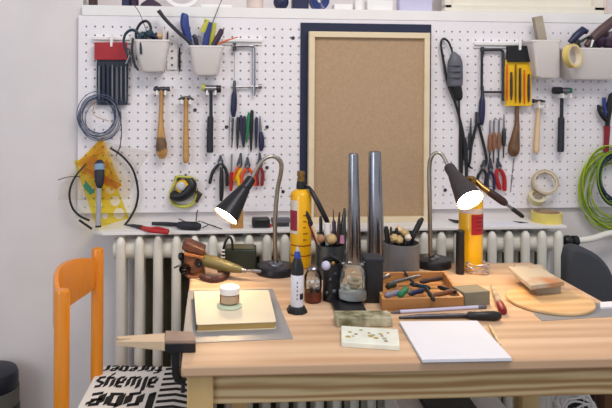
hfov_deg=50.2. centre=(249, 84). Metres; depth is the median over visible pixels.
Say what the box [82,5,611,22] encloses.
shelf
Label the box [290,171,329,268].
bottle
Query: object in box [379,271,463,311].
wooden tray
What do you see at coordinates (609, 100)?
pruning shears
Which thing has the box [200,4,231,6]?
ruler
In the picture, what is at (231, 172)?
punch
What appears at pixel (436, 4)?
wall
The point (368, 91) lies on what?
board
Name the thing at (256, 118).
file
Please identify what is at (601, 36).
drill
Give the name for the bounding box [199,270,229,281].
hose
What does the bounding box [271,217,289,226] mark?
brush
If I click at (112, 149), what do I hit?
tubing
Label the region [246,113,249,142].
file
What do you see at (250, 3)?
cup
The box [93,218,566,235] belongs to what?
wall ledge
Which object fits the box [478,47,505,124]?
saw
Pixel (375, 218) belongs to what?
ring mandrel
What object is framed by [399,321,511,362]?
notepad
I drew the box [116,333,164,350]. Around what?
pin
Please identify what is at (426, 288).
pliers
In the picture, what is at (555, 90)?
mallet
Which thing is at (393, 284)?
block
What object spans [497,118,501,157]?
graver
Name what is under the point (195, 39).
pliers
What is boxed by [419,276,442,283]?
tool
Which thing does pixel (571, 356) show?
workbench
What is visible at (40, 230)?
wall
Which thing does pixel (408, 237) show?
felt bob
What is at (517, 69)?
pouch
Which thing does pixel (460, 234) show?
canister
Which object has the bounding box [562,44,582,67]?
tape roll
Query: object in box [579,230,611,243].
pipe
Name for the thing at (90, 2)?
tin box
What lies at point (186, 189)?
headlamp
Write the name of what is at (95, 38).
rail
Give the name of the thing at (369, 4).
carton
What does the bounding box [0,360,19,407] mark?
trash can
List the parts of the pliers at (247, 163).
handle, handle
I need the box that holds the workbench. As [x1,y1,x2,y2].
[181,263,611,407]
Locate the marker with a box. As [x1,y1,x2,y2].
[319,216,322,244]
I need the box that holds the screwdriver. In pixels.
[180,13,191,41]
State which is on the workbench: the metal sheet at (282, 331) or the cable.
the metal sheet at (282, 331)
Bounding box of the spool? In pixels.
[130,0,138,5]
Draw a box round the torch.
[199,253,260,272]
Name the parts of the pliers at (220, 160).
handle, handle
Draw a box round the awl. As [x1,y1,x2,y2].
[211,28,223,45]
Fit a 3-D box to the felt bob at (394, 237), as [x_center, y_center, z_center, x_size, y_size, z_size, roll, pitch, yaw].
[0.359,0.401,1.621,0.021,0.061,0.023,0,0,-5]
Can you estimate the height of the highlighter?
0.112 m
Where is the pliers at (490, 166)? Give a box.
[487,158,495,189]
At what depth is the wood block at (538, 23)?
2.00 m
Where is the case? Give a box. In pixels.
[221,236,255,268]
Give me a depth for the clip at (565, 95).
2.03 m
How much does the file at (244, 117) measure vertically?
0.096 m
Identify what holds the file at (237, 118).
hanging from the pegboard
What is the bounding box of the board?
[307,31,429,222]
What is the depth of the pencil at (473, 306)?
1.38 m
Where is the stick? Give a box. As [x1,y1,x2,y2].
[488,324,500,345]
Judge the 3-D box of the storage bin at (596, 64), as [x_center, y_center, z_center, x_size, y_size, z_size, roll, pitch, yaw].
[1.076,-0.065,2.024,0.250,0.096,0.077,0,0,-5]
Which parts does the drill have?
motor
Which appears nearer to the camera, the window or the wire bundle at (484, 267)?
the wire bundle at (484, 267)
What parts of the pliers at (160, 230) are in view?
handle, handle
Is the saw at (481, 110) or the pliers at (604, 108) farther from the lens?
the pliers at (604, 108)
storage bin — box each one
[134,39,170,71]
[189,45,224,74]
[522,40,560,77]
[560,48,611,79]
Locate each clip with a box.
[397,286,408,297]
[532,103,547,107]
[555,93,571,97]
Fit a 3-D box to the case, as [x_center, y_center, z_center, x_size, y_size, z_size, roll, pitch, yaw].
[-0.029,0.434,1.710,0.092,0.087,0.068,0,0,0]
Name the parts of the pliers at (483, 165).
handle, handle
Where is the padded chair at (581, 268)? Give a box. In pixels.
[561,243,611,407]
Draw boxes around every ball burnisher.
[317,234,324,245]
[326,233,336,246]
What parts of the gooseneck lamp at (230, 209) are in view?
bulb, lamp shade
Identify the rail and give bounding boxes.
[92,36,130,42]
[222,38,261,44]
[473,42,522,47]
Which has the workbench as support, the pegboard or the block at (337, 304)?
the block at (337, 304)
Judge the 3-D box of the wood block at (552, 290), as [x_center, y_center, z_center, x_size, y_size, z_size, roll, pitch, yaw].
[0.694,0.464,1.561,0.070,0.020,0.187,0,0,6]
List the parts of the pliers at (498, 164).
handle, handle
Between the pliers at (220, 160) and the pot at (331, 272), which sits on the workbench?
the pot at (331, 272)
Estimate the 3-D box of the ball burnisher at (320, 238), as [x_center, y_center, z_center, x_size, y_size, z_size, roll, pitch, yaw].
[0.176,0.406,1.613,0.021,0.070,0.021,0,0,-5]
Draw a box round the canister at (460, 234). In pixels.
[456,229,464,274]
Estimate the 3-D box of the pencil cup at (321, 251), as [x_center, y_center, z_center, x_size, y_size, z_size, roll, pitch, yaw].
[0.200,0.438,1.625,0.073,0.082,0.073,0,0,-5]
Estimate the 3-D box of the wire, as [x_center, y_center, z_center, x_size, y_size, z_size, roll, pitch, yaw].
[-0.391,0.126,1.908,0.031,0.166,0.003,0,0,-5]
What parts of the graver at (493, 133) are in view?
handle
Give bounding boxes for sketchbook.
[194,290,275,331]
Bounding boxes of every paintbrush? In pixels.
[306,211,319,244]
[307,222,317,244]
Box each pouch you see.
[94,33,127,104]
[505,37,530,105]
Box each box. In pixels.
[88,0,97,4]
[291,0,308,8]
[386,397,505,407]
[396,0,431,10]
[452,284,489,305]
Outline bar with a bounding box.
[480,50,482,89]
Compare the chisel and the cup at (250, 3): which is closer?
the chisel
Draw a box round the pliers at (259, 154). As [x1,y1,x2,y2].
[255,153,264,185]
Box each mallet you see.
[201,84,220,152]
[551,87,572,151]
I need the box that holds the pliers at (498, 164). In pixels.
[494,158,506,190]
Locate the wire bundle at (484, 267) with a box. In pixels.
[465,261,490,273]
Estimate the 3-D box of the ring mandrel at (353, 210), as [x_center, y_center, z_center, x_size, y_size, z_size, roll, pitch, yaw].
[0.280,0.332,1.742,0.040,0.297,0.040,0,0,-5]
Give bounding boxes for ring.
[166,0,197,6]
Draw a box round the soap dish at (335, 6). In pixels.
[332,4,352,9]
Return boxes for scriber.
[231,118,233,145]
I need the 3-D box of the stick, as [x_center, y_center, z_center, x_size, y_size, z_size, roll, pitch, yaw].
[0.468,0.477,1.245,0.006,0.006,0.104,0,0,9]
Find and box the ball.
[273,0,288,7]
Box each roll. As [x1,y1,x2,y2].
[309,0,329,8]
[527,189,545,205]
[531,169,558,195]
[531,209,562,224]
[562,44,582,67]
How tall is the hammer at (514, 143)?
0.184 m
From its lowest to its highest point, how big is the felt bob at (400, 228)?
0.059 m
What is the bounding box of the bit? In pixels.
[384,290,399,297]
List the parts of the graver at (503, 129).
handle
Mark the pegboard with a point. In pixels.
(447, 113)
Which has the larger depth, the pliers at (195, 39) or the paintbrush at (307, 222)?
the pliers at (195, 39)
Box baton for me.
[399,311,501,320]
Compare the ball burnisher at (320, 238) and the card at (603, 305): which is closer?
the card at (603, 305)
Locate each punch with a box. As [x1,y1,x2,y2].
[229,154,232,190]
[437,285,456,293]
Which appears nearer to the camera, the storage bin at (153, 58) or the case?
the case
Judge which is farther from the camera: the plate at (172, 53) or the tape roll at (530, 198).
the tape roll at (530, 198)
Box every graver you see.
[488,120,491,157]
[492,118,496,162]
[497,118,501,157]
[502,114,505,157]
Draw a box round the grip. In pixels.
[603,126,610,151]
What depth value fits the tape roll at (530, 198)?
2.02 m
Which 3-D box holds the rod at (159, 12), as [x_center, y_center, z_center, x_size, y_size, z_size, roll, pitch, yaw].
[-0.210,-0.146,1.905,0.125,0.149,0.013,0,0,-5]
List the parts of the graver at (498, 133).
handle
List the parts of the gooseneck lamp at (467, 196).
lamp shade, bulb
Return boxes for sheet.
[145,251,536,407]
[184,289,292,342]
[483,222,532,226]
[533,302,611,320]
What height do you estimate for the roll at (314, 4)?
0.060 m
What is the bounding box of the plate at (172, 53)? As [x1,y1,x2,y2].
[167,38,176,69]
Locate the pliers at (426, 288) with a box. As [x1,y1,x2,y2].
[424,286,434,301]
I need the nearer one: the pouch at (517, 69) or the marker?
the marker
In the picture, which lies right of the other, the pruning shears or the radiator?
the pruning shears
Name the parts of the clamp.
clamp leg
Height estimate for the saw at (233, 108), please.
0.222 m
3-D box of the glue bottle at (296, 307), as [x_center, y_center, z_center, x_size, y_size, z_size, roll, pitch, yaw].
[0.100,0.410,1.372,0.041,0.138,0.041,0,0,-5]
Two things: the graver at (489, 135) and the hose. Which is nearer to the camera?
the hose
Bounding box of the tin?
[362,253,383,302]
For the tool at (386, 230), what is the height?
0.055 m
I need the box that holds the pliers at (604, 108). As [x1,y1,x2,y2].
[599,92,611,115]
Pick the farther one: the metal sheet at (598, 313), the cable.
the cable
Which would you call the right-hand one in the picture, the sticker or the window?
the window
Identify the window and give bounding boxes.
[442,0,610,13]
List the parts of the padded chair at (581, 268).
backrest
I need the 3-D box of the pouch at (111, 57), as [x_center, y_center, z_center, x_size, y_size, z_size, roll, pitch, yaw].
[-0.407,-0.046,1.915,0.098,0.210,0.030,0,0,-5]
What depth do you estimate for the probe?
1.90 m
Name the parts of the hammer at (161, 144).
handle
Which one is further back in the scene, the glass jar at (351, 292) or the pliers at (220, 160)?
the pliers at (220, 160)
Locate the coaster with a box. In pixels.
[217,302,241,309]
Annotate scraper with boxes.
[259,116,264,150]
[324,223,330,244]
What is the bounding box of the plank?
[509,266,563,289]
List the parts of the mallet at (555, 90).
handle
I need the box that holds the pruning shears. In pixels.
[597,94,611,125]
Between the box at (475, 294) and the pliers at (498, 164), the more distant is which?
the pliers at (498, 164)
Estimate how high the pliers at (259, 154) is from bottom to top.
0.100 m
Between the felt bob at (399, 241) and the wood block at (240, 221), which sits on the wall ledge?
the wood block at (240, 221)
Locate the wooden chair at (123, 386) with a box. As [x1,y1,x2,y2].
[53,247,213,407]
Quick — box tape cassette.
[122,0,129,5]
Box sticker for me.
[83,182,94,194]
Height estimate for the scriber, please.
0.090 m
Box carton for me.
[365,0,392,9]
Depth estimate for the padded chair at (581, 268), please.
1.78 m
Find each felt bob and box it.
[390,234,397,244]
[396,226,402,234]
[396,235,402,245]
[400,228,408,245]
[405,234,411,245]
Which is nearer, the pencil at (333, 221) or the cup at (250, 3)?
the pencil at (333, 221)
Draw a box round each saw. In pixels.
[230,43,261,116]
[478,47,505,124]
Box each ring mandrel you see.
[347,153,360,265]
[367,151,383,256]
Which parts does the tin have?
lid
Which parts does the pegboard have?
wire coil, wire coil, wire coil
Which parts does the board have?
frame rail, frame rail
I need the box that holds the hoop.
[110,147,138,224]
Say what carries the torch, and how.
on the workbench
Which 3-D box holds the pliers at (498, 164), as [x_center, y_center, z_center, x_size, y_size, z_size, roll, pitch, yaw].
[0.779,0.279,2.030,0.040,0.103,0.026,0,0,-5]
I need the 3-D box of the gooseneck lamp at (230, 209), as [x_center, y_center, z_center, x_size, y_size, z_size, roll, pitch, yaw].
[0.019,0.326,1.605,0.101,0.305,0.238,0,0,43]
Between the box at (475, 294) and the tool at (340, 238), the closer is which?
the box at (475, 294)
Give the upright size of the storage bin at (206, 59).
0.085 m
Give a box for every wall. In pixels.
[0,0,611,407]
[98,0,611,13]
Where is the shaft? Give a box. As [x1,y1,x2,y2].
[458,101,462,173]
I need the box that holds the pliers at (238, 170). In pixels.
[232,153,242,185]
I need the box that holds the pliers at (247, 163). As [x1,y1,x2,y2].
[240,157,255,185]
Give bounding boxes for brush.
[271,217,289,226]
[468,118,471,149]
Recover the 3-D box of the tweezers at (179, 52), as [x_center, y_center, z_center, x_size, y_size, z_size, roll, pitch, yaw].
[-0.210,-0.076,1.941,0.008,0.074,0.016,0,0,-5]
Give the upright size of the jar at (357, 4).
0.050 m
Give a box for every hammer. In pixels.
[153,86,169,158]
[178,96,193,162]
[508,106,519,156]
[532,99,545,152]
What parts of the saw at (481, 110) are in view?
handle, frame, arm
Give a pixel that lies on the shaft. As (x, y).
(460, 133)
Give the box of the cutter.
[409,282,430,289]
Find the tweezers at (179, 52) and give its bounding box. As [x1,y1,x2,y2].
[178,47,180,71]
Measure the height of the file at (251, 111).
0.126 m
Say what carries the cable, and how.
hanging from the pegboard
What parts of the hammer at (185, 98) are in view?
handle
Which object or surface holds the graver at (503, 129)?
hanging from the pegboard
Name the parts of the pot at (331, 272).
pale knob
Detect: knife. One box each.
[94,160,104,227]
[199,18,211,44]
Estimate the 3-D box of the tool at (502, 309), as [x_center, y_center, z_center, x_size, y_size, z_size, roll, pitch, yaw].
[0.553,0.472,1.449,0.018,0.018,0.193,0,0,15]
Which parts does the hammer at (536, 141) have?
handle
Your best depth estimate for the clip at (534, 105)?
2.02 m
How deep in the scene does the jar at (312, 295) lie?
1.43 m
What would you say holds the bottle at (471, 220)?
on the workbench
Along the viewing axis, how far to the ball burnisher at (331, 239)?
1.60 m
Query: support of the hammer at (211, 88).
hanging from the clip
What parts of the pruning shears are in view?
curved blade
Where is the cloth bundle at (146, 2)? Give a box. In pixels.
[140,0,160,5]
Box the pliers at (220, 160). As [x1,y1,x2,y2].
[208,155,228,185]
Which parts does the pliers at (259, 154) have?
handle, handle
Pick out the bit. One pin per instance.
(395, 292)
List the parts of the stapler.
lever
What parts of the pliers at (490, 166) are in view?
handle, handle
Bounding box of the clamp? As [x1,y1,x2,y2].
[165,331,195,392]
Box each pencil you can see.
[332,209,335,245]
[390,305,486,313]
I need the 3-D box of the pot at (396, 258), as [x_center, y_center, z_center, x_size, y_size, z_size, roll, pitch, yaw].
[0.381,0.438,1.636,0.090,0.085,0.090,0,0,-5]
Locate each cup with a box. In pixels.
[247,0,262,7]
[315,241,344,279]
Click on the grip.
(606, 128)
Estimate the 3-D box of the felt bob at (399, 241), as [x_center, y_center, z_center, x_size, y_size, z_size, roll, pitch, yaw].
[0.371,0.406,1.621,0.021,0.062,0.021,0,0,-5]
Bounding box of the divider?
[468,112,487,168]
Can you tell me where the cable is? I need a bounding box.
[465,138,467,176]
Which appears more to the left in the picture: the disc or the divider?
the divider
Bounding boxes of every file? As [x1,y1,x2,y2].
[236,117,239,148]
[239,115,243,146]
[243,116,245,146]
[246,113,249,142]
[250,110,253,151]
[255,117,257,147]
[408,288,424,295]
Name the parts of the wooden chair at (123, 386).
post, backrest, post, seat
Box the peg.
[162,27,167,39]
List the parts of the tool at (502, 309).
knob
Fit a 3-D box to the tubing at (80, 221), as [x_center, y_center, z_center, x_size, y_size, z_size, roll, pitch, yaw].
[-0.463,0.393,1.831,0.040,0.031,0.007,0,0,-5]
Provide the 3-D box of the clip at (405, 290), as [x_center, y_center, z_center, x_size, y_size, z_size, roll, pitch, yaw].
[0.337,0.456,1.429,0.015,0.020,0.045,0,0,36]
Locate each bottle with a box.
[287,246,306,314]
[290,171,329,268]
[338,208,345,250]
[459,176,523,271]
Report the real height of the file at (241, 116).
0.096 m
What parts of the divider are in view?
leg, leg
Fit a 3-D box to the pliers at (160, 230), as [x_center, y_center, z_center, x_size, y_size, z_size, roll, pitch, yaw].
[-0.294,0.407,1.841,0.160,0.014,0.044,0,0,25]
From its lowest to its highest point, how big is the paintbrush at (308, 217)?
0.114 m
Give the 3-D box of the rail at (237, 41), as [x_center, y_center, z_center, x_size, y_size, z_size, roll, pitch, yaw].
[-0.023,-0.130,1.956,0.121,0.019,0.012,0,0,-5]
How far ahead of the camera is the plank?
1.50 m
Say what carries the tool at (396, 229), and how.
in the pot at (396, 258)
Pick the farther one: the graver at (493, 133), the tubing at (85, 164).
the graver at (493, 133)
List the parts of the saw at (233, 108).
handle, frame, arm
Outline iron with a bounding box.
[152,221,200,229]
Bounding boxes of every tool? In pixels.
[336,212,344,243]
[384,226,389,243]
[393,228,398,245]
[406,217,423,245]
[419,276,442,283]
[440,37,465,159]
[490,284,506,314]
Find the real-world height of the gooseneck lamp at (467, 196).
0.308 m
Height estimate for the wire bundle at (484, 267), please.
0.029 m
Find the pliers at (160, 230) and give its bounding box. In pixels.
[126,224,169,234]
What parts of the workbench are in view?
leg, leg, leg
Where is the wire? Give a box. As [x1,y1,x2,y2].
[112,100,121,155]
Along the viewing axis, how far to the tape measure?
1.88 m
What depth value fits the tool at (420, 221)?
1.64 m
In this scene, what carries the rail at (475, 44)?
attached to the pegboard
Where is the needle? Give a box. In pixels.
[510,159,513,191]
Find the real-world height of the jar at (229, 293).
0.035 m
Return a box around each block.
[230,210,242,228]
[330,298,366,310]
[334,311,391,326]
[385,281,396,289]
[514,264,560,293]
[532,16,546,39]
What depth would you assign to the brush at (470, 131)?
2.02 m
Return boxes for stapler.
[568,26,589,47]
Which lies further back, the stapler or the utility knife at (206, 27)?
the stapler
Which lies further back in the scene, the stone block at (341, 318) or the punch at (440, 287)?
the punch at (440, 287)
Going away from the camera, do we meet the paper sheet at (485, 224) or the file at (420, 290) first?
the file at (420, 290)
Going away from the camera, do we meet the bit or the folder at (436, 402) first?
the bit
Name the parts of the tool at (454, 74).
motor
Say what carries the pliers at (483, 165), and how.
hanging from the pegboard
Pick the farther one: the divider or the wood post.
the divider
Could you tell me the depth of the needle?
2.04 m
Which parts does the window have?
panel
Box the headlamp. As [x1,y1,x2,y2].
[169,174,201,207]
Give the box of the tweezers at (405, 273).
[402,270,416,286]
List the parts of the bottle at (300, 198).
torch arm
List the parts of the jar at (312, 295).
lid, glass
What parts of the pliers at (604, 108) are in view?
handle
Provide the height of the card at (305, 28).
0.606 m
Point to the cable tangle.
(149, 34)
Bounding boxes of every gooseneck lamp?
[214,155,291,278]
[419,151,483,270]
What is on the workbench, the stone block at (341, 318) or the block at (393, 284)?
the stone block at (341, 318)
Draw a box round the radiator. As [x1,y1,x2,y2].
[112,229,579,407]
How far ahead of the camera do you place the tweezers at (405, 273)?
1.52 m
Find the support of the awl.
in the storage bin at (206, 59)
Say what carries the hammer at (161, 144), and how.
hanging from the clip
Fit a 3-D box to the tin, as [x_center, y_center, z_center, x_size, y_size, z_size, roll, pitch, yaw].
[0.273,0.430,1.450,0.041,0.099,0.047,0,0,0]
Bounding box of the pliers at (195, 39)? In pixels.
[192,34,198,44]
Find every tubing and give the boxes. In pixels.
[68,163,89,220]
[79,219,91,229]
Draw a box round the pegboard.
[76,15,611,230]
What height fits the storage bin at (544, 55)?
0.115 m
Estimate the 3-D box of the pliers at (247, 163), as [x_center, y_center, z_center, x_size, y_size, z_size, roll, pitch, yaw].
[-0.006,0.261,1.956,0.052,0.090,0.024,0,0,-5]
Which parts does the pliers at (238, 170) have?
handle, handle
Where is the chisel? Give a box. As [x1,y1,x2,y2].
[219,167,223,200]
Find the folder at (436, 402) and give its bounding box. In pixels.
[419,398,476,407]
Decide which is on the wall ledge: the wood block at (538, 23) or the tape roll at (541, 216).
the tape roll at (541, 216)
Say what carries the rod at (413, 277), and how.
in the wooden tray
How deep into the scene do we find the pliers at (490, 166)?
2.02 m
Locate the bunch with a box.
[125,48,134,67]
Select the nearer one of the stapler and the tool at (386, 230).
the tool at (386, 230)
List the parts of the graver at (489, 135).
handle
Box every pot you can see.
[321,254,340,302]
[383,239,419,271]
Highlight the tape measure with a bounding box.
[252,217,271,227]
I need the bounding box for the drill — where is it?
[584,16,611,47]
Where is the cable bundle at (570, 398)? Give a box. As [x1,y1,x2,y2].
[552,395,596,407]
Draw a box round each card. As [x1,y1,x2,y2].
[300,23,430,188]
[600,301,611,308]
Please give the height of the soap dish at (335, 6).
0.020 m
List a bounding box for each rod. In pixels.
[157,10,192,44]
[389,275,420,282]
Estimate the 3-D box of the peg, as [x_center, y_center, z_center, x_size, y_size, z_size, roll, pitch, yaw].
[-0.249,-0.130,1.901,0.022,0.079,0.010,0,0,-5]
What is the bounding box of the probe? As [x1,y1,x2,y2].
[218,37,237,44]
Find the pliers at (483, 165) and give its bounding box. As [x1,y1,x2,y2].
[476,160,487,186]
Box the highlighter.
[209,23,216,44]
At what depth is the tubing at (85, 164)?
1.90 m
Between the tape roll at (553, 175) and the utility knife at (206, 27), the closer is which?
the utility knife at (206, 27)
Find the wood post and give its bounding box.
[594,394,611,407]
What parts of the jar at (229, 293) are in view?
lid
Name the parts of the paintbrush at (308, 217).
handle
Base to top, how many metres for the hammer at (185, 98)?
0.198 m
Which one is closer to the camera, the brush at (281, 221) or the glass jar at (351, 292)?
the glass jar at (351, 292)
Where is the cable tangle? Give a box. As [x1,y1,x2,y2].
[122,20,161,69]
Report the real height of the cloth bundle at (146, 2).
0.029 m
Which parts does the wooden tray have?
leather strip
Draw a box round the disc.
[505,286,595,315]
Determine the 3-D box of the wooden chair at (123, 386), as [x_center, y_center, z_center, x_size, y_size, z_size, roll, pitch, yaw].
[-0.275,0.827,1.558,0.370,0.799,0.435,0,0,0]
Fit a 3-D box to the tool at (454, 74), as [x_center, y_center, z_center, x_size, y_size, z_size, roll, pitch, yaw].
[0.629,0.043,2.000,0.087,0.379,0.056,0,0,-5]
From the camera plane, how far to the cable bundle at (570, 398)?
1.41 m
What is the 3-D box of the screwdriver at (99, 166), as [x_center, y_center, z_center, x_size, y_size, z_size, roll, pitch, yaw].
[-0.432,0.308,1.873,0.030,0.186,0.110,0,0,-5]
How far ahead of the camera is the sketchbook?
1.31 m
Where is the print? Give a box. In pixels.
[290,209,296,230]
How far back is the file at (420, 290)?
1.43 m
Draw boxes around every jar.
[219,283,239,304]
[304,265,321,303]
[338,259,367,302]
[353,0,362,9]
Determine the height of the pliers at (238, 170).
0.102 m
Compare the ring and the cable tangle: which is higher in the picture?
the ring
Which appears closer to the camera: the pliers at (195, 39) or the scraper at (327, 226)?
the scraper at (327, 226)

